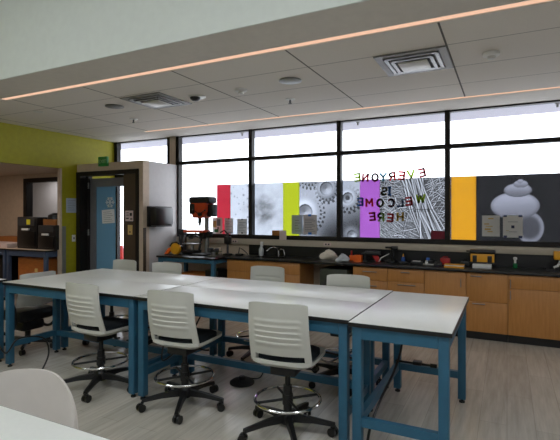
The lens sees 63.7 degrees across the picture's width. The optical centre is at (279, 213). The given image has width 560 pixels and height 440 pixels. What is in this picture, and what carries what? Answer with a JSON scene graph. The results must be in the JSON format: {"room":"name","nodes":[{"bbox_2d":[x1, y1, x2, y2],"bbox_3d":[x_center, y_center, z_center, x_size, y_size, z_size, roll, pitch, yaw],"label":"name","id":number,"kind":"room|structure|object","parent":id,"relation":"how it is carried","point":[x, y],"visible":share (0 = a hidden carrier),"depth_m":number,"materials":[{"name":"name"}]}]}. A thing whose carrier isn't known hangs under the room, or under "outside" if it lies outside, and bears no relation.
{"room":"school makerspace classroom","nodes":[
{"label":"school makerspace classroom","id":0,"kind":"room"},
{"bbox_2d":[0,173,56,235],"bbox_3d":[-5.021,0.370,8.998,3.339,2.280,0.120,0,0,27],"label":"wall","id":1,"kind":"structure","parent":0,"point":[11,187],"depth_m":9.14,"materials":[{"name":"beige paint"}]},
{"bbox_2d":[23,177,56,216],"bbox_3d":[-4.592,-0.090,8.771,1.050,1.200,0.140,0,0,27],"label":"window","id":2,"kind":"structure","parent":1,"relation":"in","point":[27,183],"depth_m":8.93,"materials":[{"name":"brown metal"}]},
{"bbox_2d":[0,163,56,175],"bbox_3d":[-5.786,-0.810,7.390,3.419,0.079,3.800,0,0,27],"label":"ceiling","id":3,"kind":"structure","parent":0,"point":[6,169],"depth_m":7.90,"materials":[{"name":"beige paint"}]},
{"bbox_2d":[33,182,56,216],"bbox_3d":[-5.073,0.310,9.629,2.880,2.400,0.960,0,0,27],"label":"wall","id":4,"kind":"structure","parent":0,"point":[44,194],"depth_m":10.18,"materials":[{"name":"grey paint"}]},
{"bbox_2d":[0,122,114,272],"bbox_3d":[-5.539,-0.465,4.154,0.070,3.950,10.440,0,0,27],"label":"wall","id":5,"kind":"structure","parent":0,"point":[21,145],"depth_m":7.70,"materials":[{"name":"paint"}]},
{"bbox_2d":[57,168,61,301],"bbox_3d":[-4.289,0.370,6.649,0.079,2.279,3.419,0,0,27],"label":"trim","id":6,"kind":"structure","parent":5,"relation":"attached to","point":[59,170],"depth_m":7.68,"materials":[{"name":"beige paint"}]},
{"bbox_2d":[62,226,65,273],"bbox_3d":[-3.699,0.865,7.722,0.007,1.290,0.070,0,0,27],"label":"guard","id":7,"kind":"object","parent":5,"relation":"attached to","point":[63,227],"visible":0.64,"depth_m":7.71,"materials":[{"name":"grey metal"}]},
{"bbox_2d":[66,198,75,212],"bbox_3d":[-3.632,-0.140,7.857,0.004,0.250,0.210,0,0,27],"label":"paper notice","id":8,"kind":"object","parent":5,"relation":"attached to","point":[70,202],"visible":1,"depth_m":7.85,"materials":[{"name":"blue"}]},
{"bbox_2d":[0,0,524,101],"bbox_3d":[-0.015,-1.430,3.506,10.780,0.120,0.550,0,0,27],"label":"ceiling light strip","id":9,"kind":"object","parent":5,"relation":"attached to","point":[371,14],"depth_m":3.53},
{"bbox_2d":[77,160,148,271],"bbox_3d":[-2.864,0.325,7.677,1.540,2.370,0.140,0,0,27],"label":"wall","id":10,"kind":"structure","parent":0,"point":[142,165],"depth_m":7.34,"materials":[{"name":"beige paint"}]},
{"bbox_2d":[98,156,108,166],"bbox_3d":[-2.988,-0.880,7.631,0.200,0.160,0.051,0,0,27],"label":"exit sign","id":11,"kind":"object","parent":10,"relation":"attached to","point":[102,161],"visible":1,"depth_m":7.60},
{"bbox_2d":[76,169,138,271],"bbox_3d":[-2.886,0.393,7.728,1.454,2.235,0.250,0,0,27],"label":"door","id":12,"kind":"structure","parent":10,"relation":"in","point":[95,240],"depth_m":7.91,"materials":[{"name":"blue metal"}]},
{"bbox_2d":[102,209,114,223],"bbox_3d":[-3.003,0.050,7.884,0.314,0.258,0.003,0,0,27],"label":"paper notice","id":13,"kind":"object","parent":12,"relation":"attached to","point":[108,216],"visible":1,"depth_m":7.88,"materials":[{"name":"grey"}]},
{"bbox_2d":[115,175,122,258],"bbox_3d":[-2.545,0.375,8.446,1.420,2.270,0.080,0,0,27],"label":"window","id":14,"kind":"structure","parent":12,"relation":"in","point":[116,176],"depth_m":8.71,"materials":[{"name":"brown metal"}]},
{"bbox_2d":[125,210,133,221],"bbox_3d":[-2.491,0.040,7.461,0.200,0.200,0.009,0,0,27],"label":"wall sign","id":15,"kind":"object","parent":12,"relation":"attached to","point":[129,214],"visible":1,"depth_m":7.46,"materials":[{"name":"paper"}]},
{"bbox_2d":[143,228,145,271],"bbox_3d":[-2.188,0.870,7.293,0.011,1.280,0.060,0,0,27],"label":"guard","id":16,"kind":"object","parent":10,"relation":"attached to","point":[144,229],"visible":0.64,"depth_m":7.28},
{"bbox_2d":[149,161,178,271],"bbox_3d":[-2.023,0.325,7.769,0.120,2.370,0.780,0,0,27],"label":"wall","id":17,"kind":"structure","parent":0,"point":[162,176],"depth_m":7.68,"materials":[{"name":"grey paint"}]},
{"bbox_2d":[147,206,172,226],"bbox_3d":[-1.979,0.050,7.500,0.199,0.340,0.460,0,0,27],"label":"monitor","id":18,"kind":"object","parent":17,"relation":"attached to","point":[157,216],"visible":1,"depth_m":7.34,"materials":[{"name":"black plastic"}]},
{"bbox_2d":[0,0,368,79],"bbox_3d":[-0.142,-1.955,3.253,10.780,1.170,0.014,0,0,27],"label":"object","id":19,"kind":"structure","parent":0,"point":[36,35],"depth_m":3.92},
{"bbox_2d":[0,0,559,136],"bbox_3d":[0.623,-1.430,4.775,10.780,0.120,2.290,0,0,27],"label":"ceiling","id":20,"kind":"structure","parent":0,"point":[344,74],"depth_m":4.68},
{"bbox_2d":[105,104,123,108],"bbox_3d":[-2.109,-1.360,5.752,0.236,0.018,0.236,0,0,27],"label":"ceiling speaker","id":21,"kind":"object","parent":20,"relation":"attached to","point":[112,106],"visible":1,"depth_m":5.70,"materials":[{"name":"grey metal"}]},
{"bbox_2d":[120,92,191,108],"bbox_3d":[-1.497,-1.349,5.478,0.600,0.039,0.600,0,0,27],"label":"ceiling vent","id":22,"kind":"object","parent":20,"relation":"in","point":[157,100],"visible":1,"depth_m":5.40,"materials":[{"name":"grey metal"}]},
{"bbox_2d":[189,94,205,100],"bbox_3d":[-0.970,-1.342,5.280,0.200,0.054,0.200,0,0,27],"label":"security camera","id":23,"kind":"object","parent":20,"relation":"attached to","point":[194,97],"visible":1,"depth_m":5.23,"materials":[{"name":"grey plastic"}]},
{"bbox_2d":[0,0,558,99],"bbox_3d":[0.649,-1.400,3.424,8.920,0.060,0.096,0,0,27],"label":"strip light","id":24,"kind":"object","parent":20,"relation":"attached to","point":[525,3],"visible":0.52,"depth_m":3.63,"materials":[{"name":"plastic"}]},
{"bbox_2d":[279,77,301,84],"bbox_3d":[0.106,-1.360,4.637,0.236,0.018,0.236,0,0,27],"label":"ceiling speaker","id":25,"kind":"object","parent":20,"relation":"attached to","point":[287,80],"visible":1,"depth_m":4.60,"materials":[{"name":"grey metal"}]},
{"bbox_2d":[281,79,298,83],"bbox_3d":[0.106,-1.355,4.637,0.208,0.007,0.208,0,0,27],"label":"grille","id":26,"kind":"object","parent":25,"relation":"attached to","point":[284,81],"depth_m":4.62,"materials":[{"name":"grey metal"}]},
{"bbox_2d":[373,46,453,76],"bbox_3d":[1.218,-1.349,4.078,0.600,0.039,0.600,0,0,27],"label":"ceiling vent","id":27,"kind":"object","parent":20,"relation":"in","point":[435,58],"visible":1,"depth_m":4.00,"materials":[{"name":"grey metal"}]},
{"bbox_2d":[482,50,499,59],"bbox_3d":[1.804,-1.342,3.850,0.140,0.054,0.140,0,0,27],"label":"smoke detector","id":28,"kind":"object","parent":20,"relation":"attached to","point":[490,55],"visible":1,"depth_m":3.82,"materials":[{"name":"white plastic"}]},
{"bbox_2d":[0,294,559,439],"bbox_3d":[-2.162,1.560,2.823,14.000,0.100,11.500,0,0,27],"label":"floor","id":29,"kind":"structure","parent":0,"point":[513,389],"depth_m":3.72,"materials":[{"name":"plastic"}]},
{"bbox_2d":[0,278,6,361],"bbox_3d":[-3.726,1.091,4.748,1.773,0.838,0.610,0,0,27],"label":"lab table","id":30,"kind":"object","parent":29,"relation":"on","point":[1,280],"visible":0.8,"depth_m":4.59,"materials":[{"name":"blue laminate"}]},
{"bbox_2d":[0,247,16,295],"bbox_3d":[-5.292,1.065,8.581,1.228,0.890,0.668,0,0,27],"label":"bench","id":31,"kind":"object","parent":29,"relation":"on","point":[3,251],"visible":0.15,"depth_m":8.05,"materials":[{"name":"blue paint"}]},
{"bbox_2d":[0,243,16,247],"bbox_3d":[-4.933,0.583,8.193,0.200,0.075,0.180,0,0,27],"label":"carton","id":32,"kind":"object","parent":31,"relation":"on","point":[4,245],"visible":0.96,"depth_m":8.14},
{"bbox_3d":[-5.156,0.580,8.730,0.600,0.080,0.260,0,0,27],"label":"carton","id":33,"kind":"object","parent":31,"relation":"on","visible":0},
{"bbox_2d":[0,236,16,241],"bbox_3d":[-5.124,0.490,8.737,0.630,0.100,0.240,0,0,27],"label":"cardboard tray","id":34,"kind":"object","parent":33,"relation":"on","point":[2,238],"visible":0.5,"depth_m":8.64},
{"bbox_2d":[0,255,25,293],"bbox_3d":[-5.326,1.160,8.636,0.880,0.700,0.400,0,0,27],"label":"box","id":35,"kind":"object","parent":29,"relation":"on","point":[14,258],"visible":0.23,"depth_m":8.41,"materials":[{"name":"black plastic"}]},
{"bbox_2d":[0,336,49,368],"bbox_3d":[-2.561,1.358,4.318,0.565,0.318,0.693,0,0,-13],"label":"loose cable","id":36,"kind":"object","parent":29,"relation":"on","point":[11,346],"visible":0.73,"depth_m":4.43,"materials":[{"name":"black plastic"}]},
{"bbox_2d":[4,271,55,355],"bbox_3d":[-2.839,1.077,5.074,0.582,0.865,0.569,0,0,29],"label":"chair","id":37,"kind":"object","parent":29,"relation":"on","point":[30,311],"visible":0.43,"depth_m":4.94,"materials":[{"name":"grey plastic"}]},
{"bbox_2d":[5,248,56,303],"bbox_3d":[-4.245,1.065,8.053,1.093,0.890,0.668,0,0,27],"label":"bench","id":38,"kind":"object","parent":29,"relation":"on","point":[45,254],"visible":0.2,"depth_m":7.76,"materials":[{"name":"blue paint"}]},
{"bbox_2d":[17,217,47,248],"bbox_3d":[-4.383,0.340,8.130,0.540,0.560,0.458,0,0,27],"label":"printer","id":39,"kind":"object","parent":38,"relation":"on","point":[27,227],"visible":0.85,"depth_m":7.92,"materials":[{"name":"black plastic"}]},
{"bbox_2d":[38,225,58,249],"bbox_3d":[-3.914,0.410,7.894,0.460,0.420,0.458,0,0,27],"label":"printer","id":40,"kind":"object","parent":38,"relation":"on","point":[48,235],"visible":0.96,"depth_m":7.68,"materials":[{"name":"black plastic"}]},
{"bbox_2d":[43,213,56,224],"bbox_3d":[-3.924,0.095,7.886,0.340,0.210,0.260,0,0,27],"label":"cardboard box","id":41,"kind":"object","parent":40,"relation":"on","point":[52,218],"visible":0.61,"depth_m":7.78,"materials":[{"name":"cardboard"}]},
{"bbox_2d":[18,256,56,279],"bbox_3d":[-4.225,1.143,8.020,0.740,0.735,0.432,0,0,27],"label":"base cabinet","id":42,"kind":"object","parent":29,"relation":"on","point":[26,265],"visible":0.26,"depth_m":7.84,"materials":[{"name":"brown wood"}]},
{"bbox_2d":[0,368,78,429],"bbox_3d":[-1.092,1.096,1.746,0.536,0.833,0.469,0,0,-3],"label":"shell chair","id":43,"kind":"object","parent":29,"relation":"on","point":[42,393],"visible":0.65,"depth_m":1.94,"materials":[{"name":"white plastic"}]},
{"bbox_2d":[0,405,109,439],"bbox_3d":[-1.406,1.091,1.455,2.578,0.838,0.613,0,0,27],"label":"lab table","id":44,"kind":"object","parent":29,"relation":"on","point":[14,424],"visible":1,"depth_m":1.40,"materials":[{"name":"white laminate"}]},
{"bbox_2d":[2,274,179,397],"bbox_3d":[-1.822,1.091,4.318,1.731,0.838,0.613,0,0,27],"label":"lab table","id":45,"kind":"object","parent":29,"relation":"on","point":[120,293],"visible":0.83,"depth_m":4.27,"materials":[{"name":"white laminate"}]},
{"bbox_2d":[64,282,127,402],"bbox_3d":[-1.539,1.042,3.937,0.680,0.936,0.643,0,0,30],"label":"stool","id":46,"kind":"object","parent":29,"relation":"on","point":[82,300],"visible":0.95,"depth_m":3.78,"materials":[{"name":"grey plastic"}]},
{"bbox_2d":[77,317,127,330],"bbox_3d":[-1.532,0.966,3.956,0.376,0.052,0.376,0,0,30],"label":"cushion","id":47,"kind":"object","parent":46,"relation":"on","point":[110,323],"depth_m":3.85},
{"bbox_2d":[82,259,136,346],"bbox_3d":[-2.032,1.042,5.425,0.645,0.936,0.678,0,0,31],"label":"stool","id":48,"kind":"object","parent":29,"relation":"on","point":[119,264],"visible":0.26,"depth_m":5.60,"materials":[{"name":"grey plastic"}]},
{"bbox_2d":[58,268,219,355],"bbox_3d":[-1.545,1.091,4.867,1.731,0.838,0.613,0,0,27],"label":"lab table","id":49,"kind":"object","parent":29,"relation":"on","point":[127,275],"visible":0.31,"depth_m":4.89,"materials":[{"name":"white laminate"}]},
{"bbox_2d":[126,262,181,348],"bbox_3d":[-1.381,1.042,5.078,0.646,0.936,0.677,0,0,24],"label":"stool","id":50,"kind":"object","parent":29,"relation":"on","point":[158,267],"visible":0.27,"depth_m":5.30,"materials":[{"name":"grey plastic"}]},
{"bbox_2d":[136,290,224,424],"bbox_3d":[-0.729,1.042,3.559,0.666,0.936,0.654,0,0,23],"label":"stool","id":51,"kind":"object","parent":29,"relation":"on","point":[171,314],"visible":1,"depth_m":3.40,"materials":[{"name":"grey plastic"}]},
{"bbox_2d":[158,328,216,343],"bbox_3d":[-0.731,0.966,3.592,0.376,0.052,0.376,0,0,23],"label":"cushion","id":52,"kind":"object","parent":51,"relation":"on","point":[204,334],"depth_m":3.47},
{"bbox_2d":[182,270,204,275],"bbox_3d":[-1.331,1.235,7.365,0.480,0.550,0.300,0,0,27],"label":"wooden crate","id":53,"kind":"object","parent":29,"relation":"on","point":[196,273],"visible":0.17,"depth_m":7.36,"materials":[{"name":"brown wood"}]},
{"bbox_2d":[156,252,234,276],"bbox_3d":[-1.315,1.091,7.301,1.123,0.838,0.738,0,0,27],"label":"bench","id":54,"kind":"object","parent":29,"relation":"on","point":[186,258],"visible":0.27,"depth_m":6.98,"materials":[{"name":"blue metal"}]},
{"bbox_2d":[164,241,182,254],"bbox_3d":[-1.727,0.562,7.362,0.315,0.220,0.180,0,0,27],"label":"saw","id":55,"kind":"object","parent":54,"relation":"on","point":[175,248],"visible":1,"depth_m":7.28,"materials":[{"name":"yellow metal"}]},
{"bbox_2d":[178,229,186,251],"bbox_3d":[-1.701,0.472,7.875,0.130,0.400,0.080,0,0,27],"label":"pencil box","id":56,"kind":"object","parent":54,"relation":"on","point":[182,235],"visible":0.73,"depth_m":7.84,"materials":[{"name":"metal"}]},
{"bbox_2d":[182,235,201,253],"bbox_3d":[-1.469,0.518,7.558,0.299,0.309,0.200,0,0,27],"label":"saw","id":57,"kind":"object","parent":54,"relation":"on","point":[189,251],"visible":0.85,"depth_m":7.52,"materials":[{"name":"black metal"}]},
{"bbox_2d":[183,196,217,255],"bbox_3d":[-1.291,0.200,7.356,0.500,0.945,0.380,0,0,27],"label":"press","id":58,"kind":"object","parent":54,"relation":"on","point":[199,207],"visible":0.98,"depth_m":7.28,"materials":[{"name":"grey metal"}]},
{"bbox_2d":[207,247,221,256],"bbox_3d":[-1.014,0.597,7.048,0.251,0.150,0.100,0,0,27],"label":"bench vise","id":59,"kind":"object","parent":54,"relation":"on","point":[213,251],"visible":1,"depth_m":7.03,"materials":[{"name":"metal"}]},
{"bbox_2d":[220,229,232,254],"bbox_3d":[-0.874,0.466,7.300,0.210,0.413,0.159,0,0,-2],"label":"grinder","id":60,"kind":"object","parent":54,"relation":"on","point":[227,239],"visible":1,"depth_m":7.28,"materials":[{"name":"black metal"}]},
{"bbox_2d":[205,268,226,277],"bbox_3d":[-0.983,1.200,7.200,0.250,0.620,0.380,0,0,27],"label":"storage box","id":61,"kind":"object","parent":29,"relation":"on","point":[220,272],"visible":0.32,"depth_m":7.07,"materials":[{"name":"black plastic"}]},
{"bbox_2d":[230,375,253,387],"bbox_3d":[-0.338,1.478,4.021,0.220,0.064,0.218,0,0,27],"label":"puck","id":62,"kind":"object","parent":29,"relation":"on","point":[241,381],"visible":1,"depth_m":3.97,"materials":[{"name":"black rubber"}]},
{"bbox_2d":[134,286,374,439],"bbox_3d":[-0.235,1.091,3.519,1.809,0.838,0.613,0,0,27],"label":"lab table","id":63,"kind":"object","parent":29,"relation":"on","point":[332,316],"visible":0.54,"depth_m":3.40,"materials":[{"name":"white laminate"}]},
{"bbox_2d":[226,266,284,360],"bbox_3d":[-0.231,1.042,4.701,0.679,0.936,0.667,0,0,27],"label":"stool","id":64,"kind":"object","parent":29,"relation":"on","point":[263,273],"visible":0.26,"depth_m":4.89,"materials":[{"name":"grey plastic"}]},
{"bbox_2d":[227,259,313,284],"bbox_3d":[-0.152,1.106,6.917,1.228,0.808,0.520,0,0,27],"label":"base cabinet","id":65,"kind":"object","parent":29,"relation":"on","point":[302,273],"visible":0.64,"depth_m":6.69,"materials":[{"name":"brown wood"}]},
{"bbox_2d":[225,254,559,276],"bbox_3d":[2.125,0.686,5.756,6.380,0.029,0.573,0,0,27],"label":"countertop","id":66,"kind":"structure","parent":65,"relation":"on","point":[308,260],"depth_m":5.83,"materials":[{"name":"stone"}]},
{"bbox_2d":[319,249,336,259],"bbox_3d":[0.728,0.600,6.619,0.287,0.145,0.155,0,0,27],"label":"crumpled cloth","id":67,"kind":"object","parent":66,"relation":"on","point":[328,254],"visible":0.91,"depth_m":6.58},
{"bbox_2d":[335,253,349,261],"bbox_3d":[0.854,0.613,6.270,0.168,0.117,0.195,0,0,-36],"label":"plastic bag","id":68,"kind":"object","parent":66,"relation":"on","point":[342,258],"visible":1,"depth_m":6.22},
{"bbox_2d":[361,251,380,261],"bbox_3d":[1.270,0.597,6.292,0.271,0.150,0.100,0,0,12],"label":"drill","id":69,"kind":"object","parent":66,"relation":"on","point":[375,254],"visible":1,"depth_m":6.25,"materials":[{"name":"black plastic"}]},
{"bbox_2d":[379,246,397,262],"bbox_3d":[1.494,0.559,6.211,0.255,0.225,0.111,0,0,27],"label":"desk magnifier","id":70,"kind":"object","parent":66,"relation":"on","point":[392,248],"visible":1,"depth_m":6.17,"materials":[{"name":"black plastic"}]},
{"bbox_2d":[444,263,464,268],"bbox_3d":[2.174,0.652,5.620,0.230,0.039,0.141,0,0,27],"label":"book","id":71,"kind":"object","parent":66,"relation":"on","point":[446,265],"visible":1,"depth_m":5.58,"materials":[{"name":"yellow paper"}]},
{"bbox_2d":[472,263,491,268],"bbox_3d":[2.506,0.647,5.590,0.210,0.050,0.180,0,0,27],"label":"carton","id":72,"kind":"object","parent":66,"relation":"on","point":[474,265],"visible":0.8,"depth_m":5.51,"materials":[{"name":"cardboard"}]},
{"bbox_2d":[466,249,495,263],"bbox_3d":[2.512,0.537,5.641,0.335,0.170,0.124,0,0,27],"label":"tool case","id":73,"kind":"object","parent":72,"relation":"on","point":[479,256],"visible":1,"depth_m":5.59,"materials":[{"name":"yellow plastic"}]},
{"bbox_2d":[544,268,559,271],"bbox_3d":[3.256,0.661,5.269,0.280,0.022,0.160,0,0,27],"label":"tray","id":74,"kind":"object","parent":66,"relation":"on","point":[545,269],"visible":0.9,"depth_m":5.24,"materials":[{"name":"plastic"}]},
{"bbox_2d":[553,251,559,269],"bbox_3d":[3.262,0.545,5.266,0.127,0.210,0.100,0,0,27],"label":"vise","id":75,"kind":"object","parent":74,"relation":"on","point":[556,254],"visible":1,"depth_m":5.24,"materials":[{"name":"yellow metal"}]},
{"bbox_2d":[237,301,338,439],"bbox_3d":[0.063,1.042,3.110,0.660,0.936,0.664,0,0,21],"label":"stool","id":76,"kind":"object","parent":29,"relation":"on","point":[279,339],"visible":1,"depth_m":2.95,"materials":[{"name":"grey plastic"}]},
{"bbox_2d":[258,345,319,362],"bbox_3d":[0.069,0.966,3.150,0.376,0.052,0.376,0,0,21],"label":"cushion","id":77,"kind":"object","parent":76,"relation":"on","point":[315,350],"depth_m":3.00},
{"bbox_2d":[184,277,392,411],"bbox_3d":[0.041,1.091,4.068,1.809,0.838,0.613,0,0,27],"label":"lab table","id":78,"kind":"object","parent":29,"relation":"on","point":[270,287],"visible":0.38,"depth_m":3.99,"materials":[{"name":"white laminate"}]},
{"bbox_2d":[320,266,352,284],"bbox_3d":[0.824,1.140,6.396,0.400,0.740,0.433,0,0,27],"label":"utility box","id":79,"kind":"object","parent":29,"relation":"on","point":[328,270],"visible":0.06,"depth_m":6.27,"materials":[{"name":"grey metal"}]},
{"bbox_2d":[309,274,381,396],"bbox_3d":[0.578,1.042,4.059,0.677,0.936,0.679,0,0,23],"label":"stool","id":80,"kind":"object","parent":29,"relation":"on","point":[341,280],"visible":0.22,"depth_m":4.19,"materials":[{"name":"grey plastic"}]},
{"bbox_2d":[353,266,387,289],"bbox_3d":[1.295,1.106,6.171,0.463,0.808,0.551,0,0,27],"label":"base cabinet","id":81,"kind":"object","parent":29,"relation":"on","point":[378,276],"visible":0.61,"depth_m":5.92,"materials":[{"name":"brown wood"}]},
{"bbox_2d":[366,345,402,439],"bbox_3d":[0.605,1.153,2.997,0.247,0.734,1.345,0,0,42],"label":"loose cable","id":82,"kind":"object","parent":29,"relation":"on","point":[401,346],"visible":0.72,"depth_m":3.11,"materials":[{"name":"black plastic"}]},
{"bbox_2d":[388,268,423,293],"bbox_3d":[1.708,1.106,5.963,0.458,0.808,0.551,0,0,27],"label":"base cabinet","id":83,"kind":"object","parent":29,"relation":"on","point":[399,280],"visible":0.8,"depth_m":5.74,"materials":[{"name":"brown wood"}]},
{"bbox_2d":[348,291,468,439],"bbox_3d":[0.972,1.091,3.214,0.608,0.838,1.243,0,0,27],"label":"lab table","id":84,"kind":"object","parent":29,"relation":"on","point":[433,321],"visible":0.99,"depth_m":2.80,"materials":[{"name":"white laminate"}]},
{"bbox_2d":[396,359,436,367],"bbox_3d":[1.133,1.242,3.751,0.330,0.036,0.060,0,0,27],"label":"power strip","id":85,"kind":"object","parent":84,"relation":"on","point":[415,362],"visible":1,"depth_m":3.72,"materials":[{"name":"black plastic"}]},
{"bbox_2d":[424,270,466,336],"bbox_3d":[2.131,1.106,5.751,0.483,0.808,0.550,0,0,27],"label":"base cabinet","id":86,"kind":"object","parent":29,"relation":"on","point":[451,283],"visible":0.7,"depth_m":5.53,"materials":[{"name":"brown wood"}]},
{"bbox_2d":[466,272,507,341],"bbox_3d":[2.548,1.106,5.540,0.448,0.808,0.551,0,0,27],"label":"base cabinet","id":87,"kind":"object","parent":29,"relation":"on","point":[487,306],"visible":0.93,"depth_m":5.33,"materials":[{"name":"brown wood"}]},
{"bbox_2d":[508,274,559,347],"bbox_3d":[3.214,1.106,5.206,1.038,0.808,0.550,0,0,27],"label":"base cabinet","id":88,"kind":"object","parent":29,"relation":"on","point":[533,301],"visible":0.97,"depth_m":5.11,"materials":[{"name":"brown wood"}]},
{"bbox_2d":[121,103,559,149],"bbox_3d":[1.417,-1.590,7.263,14.000,0.200,1.250,0,0,27],"label":"roof overhang","id":89,"kind":"object","parent":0,"point":[543,108],"visible":0.11,"depth_m":7.55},
{"bbox_2d":[170,137,554,284],"bbox_3d":[2.080,0.070,6.135,9.000,2.880,0.170,0,0,27],"label":"wall","id":90,"kind":"structure","parent":0,"point":[233,248],"depth_m":7.67,"materials":[{"name":"beige paint"}]},
{"bbox_2d":[114,137,169,163],"bbox_3d":[-2.567,-1.115,8.446,1.380,0.510,0.100,0,0,27],"label":"window","id":91,"kind":"structure","parent":90,"relation":"in","point":[117,145],"depth_m":8.57,"materials":[{"name":"brown metal"}]},
{"bbox_2d":[176,129,249,238],"bbox_3d":[-1.149,-0.480,7.732,1.535,1.780,0.100,0,0,27],"label":"window","id":92,"kind":"structure","parent":90,"relation":"in","point":[179,162],"depth_m":7.81,"materials":[{"name":"brown metal"}]},
{"bbox_2d":[213,218,221,233],"bbox_3d":[-1.071,0.210,7.726,0.200,0.280,0.003,0,0,27],"label":"paper notice","id":93,"kind":"object","parent":92,"relation":"attached to","point":[217,222],"visible":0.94,"depth_m":7.72,"materials":[{"name":"white paper"}]},
{"bbox_2d":[217,184,230,233],"bbox_3d":[-0.963,-0.055,7.705,0.277,0.880,0.004,0,0,27],"label":"film","id":94,"kind":"object","parent":92,"relation":"attached to","point":[223,191],"visible":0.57,"depth_m":7.70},
{"bbox_2d":[225,218,232,233],"bbox_3d":[-0.866,0.210,7.622,0.170,0.260,0.003,0,0,27],"label":"paper notice","id":95,"kind":"object","parent":92,"relation":"attached to","point":[228,221],"visible":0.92,"depth_m":7.62,"materials":[{"name":"white paper"}]},
{"bbox_2d":[237,219,246,234],"bbox_3d":[-0.631,0.220,7.504,0.185,0.260,0.003,0,0,27],"label":"paper notice","id":96,"kind":"object","parent":92,"relation":"attached to","point":[241,223],"visible":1,"depth_m":7.50,"materials":[{"name":"white paper"}]},
{"bbox_2d":[250,121,338,240],"bbox_3d":[0.212,-0.480,7.047,1.513,1.780,0.100,0,0,27],"label":"window","id":97,"kind":"structure","parent":90,"relation":"in","point":[253,158],"depth_m":7.10,"materials":[{"name":"brown metal"}]},
{"bbox_2d":[231,183,282,234],"bbox_3d":[-0.394,-0.055,7.422,1.002,0.880,0.001,0,0,27],"label":"mural","id":98,"kind":"object","parent":97,"relation":"attached to","point":[268,196],"visible":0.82,"depth_m":7.37},
{"bbox_2d":[283,182,298,235],"bbox_3d":[0.176,-0.055,7.132,0.286,0.880,0.004,0,0,27],"label":"film","id":99,"kind":"object","parent":97,"relation":"attached to","point":[290,189],"visible":0.64,"depth_m":7.14,"materials":[{"name":"plastic"}]},
{"bbox_2d":[292,215,302,233],"bbox_3d":[0.269,0.172,7.051,0.190,0.295,0.003,0,0,27],"label":"paper notice","id":100,"kind":"object","parent":97,"relation":"attached to","point":[297,220],"visible":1,"depth_m":7.05,"materials":[{"name":"grey paper"}]},
{"bbox_2d":[303,214,316,234],"bbox_3d":[0.463,0.169,6.954,0.225,0.315,0.003,0,0,27],"label":"paper notice","id":101,"kind":"object","parent":97,"relation":"attached to","point":[309,221],"visible":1,"depth_m":6.96,"materials":[{"name":"grey paper"}]},
{"bbox_2d":[86,88,559,142],"bbox_3d":[1.320,-1.430,6.159,10.780,0.120,0.810,0,0,27],"label":"ceiling light strip","id":102,"kind":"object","parent":90,"relation":"attached to","point":[551,94],"depth_m":6.24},
{"bbox_2d":[145,86,559,131],"bbox_3d":[1.723,-1.400,5.559,8.920,0.060,0.096,0,0,27],"label":"strip light","id":103,"kind":"object","parent":102,"relation":"attached to","point":[557,87],"visible":0.36,"depth_m":5.83,"materials":[{"name":"plastic"}]},
{"bbox_2d":[176,237,559,254],"bbox_3d":[2.122,0.460,6.039,8.840,0.090,0.072,0,0,27],"label":"trim","id":104,"kind":"structure","parent":90,"relation":"attached to","point":[333,244],"depth_m":6.34,"materials":[{"name":"grey metal"}]},
{"bbox_2d":[339,110,446,243],"bbox_3d":[1.564,-0.480,6.366,1.514,1.780,0.100,0,0,27],"label":"window","id":105,"kind":"structure","parent":90,"relation":"in","point":[442,146],"depth_m":6.36,"materials":[{"name":"brown metal"}]},
{"bbox_2d":[299,180,359,236],"bbox_3d":[0.740,-0.055,6.851,0.982,0.880,0.001,0,0,27],"label":"mural","id":106,"kind":"object","parent":105,"relation":"attached to","point":[319,198],"visible":0.88,"depth_m":6.84},
{"bbox_2d":[360,179,379,237],"bbox_3d":[1.306,-0.055,6.563,0.296,0.880,0.004,0,0,27],"label":"film","id":107,"kind":"object","parent":105,"relation":"attached to","point":[370,189],"visible":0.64,"depth_m":6.56,"materials":[{"name":"plastic"}]},
{"bbox_2d":[380,177,444,238],"bbox_3d":[1.872,-0.055,6.281,0.976,0.880,0.001,0,0,27],"label":"mural","id":108,"kind":"object","parent":105,"relation":"attached to","point":[420,219],"visible":0.88,"depth_m":6.28},
{"bbox_2d":[431,231,444,238],"bbox_3d":[2.150,0.297,6.132,0.188,0.125,0.004,0,0,27],"label":"film","id":109,"kind":"object","parent":105,"relation":"attached to","point":[434,234],"visible":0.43,"depth_m":6.13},
{"bbox_2d":[249,245,559,267],"bbox_3d":[2.298,0.589,5.978,6.270,0.165,0.022,0,0,27],"label":"backsplash","id":110,"kind":"structure","parent":90,"relation":"attached to","point":[504,260],"depth_m":6.19,"materials":[{"name":"black"}]},
{"bbox_2d":[447,100,559,247],"bbox_3d":[2.917,-0.480,5.686,1.514,1.780,0.100,0,0,27],"label":"window","id":111,"kind":"structure","parent":90,"relation":"in","point":[450,146],"depth_m":5.79,"materials":[{"name":"brown metal"}]},
{"bbox_2d":[451,176,475,239],"bbox_3d":[2.440,-0.055,5.992,0.310,0.880,0.004,0,0,27],"label":"film","id":112,"kind":"object","parent":111,"relation":"attached to","point":[463,188],"visible":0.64,"depth_m":5.99,"materials":[{"name":"plastic"}]},
{"bbox_2d":[482,215,499,236],"bbox_3d":[2.720,0.160,5.818,0.208,0.270,0.003,0,0,27],"label":"paper notice","id":113,"kind":"object","parent":111,"relation":"attached to","point":[490,224],"visible":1,"depth_m":5.81,"materials":[{"name":"grey paper"}]},
{"bbox_2d":[503,215,522,237],"bbox_3d":[2.945,0.165,5.705,0.224,0.291,0.003,0,0,27],"label":"paper notice","id":114,"kind":"object","parent":111,"relation":"attached to","point":[512,224],"visible":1,"depth_m":5.70,"materials":[{"name":"grey paper"}]},
{"bbox_3d":[4.269,-0.480,5.005,1.514,1.780,0.100,0,0,27],"label":"window","id":115,"kind":"structure","parent":90,"relation":"in","visible":0},
{"bbox_2d":[476,173,559,241],"bbox_3d":[3.452,-0.055,5.486,1.965,0.880,0.001,0,0,27],"label":"mural","id":116,"kind":"object","parent":115,"relation":"attached to","point":[536,197],"visible":0.94,"depth_m":5.67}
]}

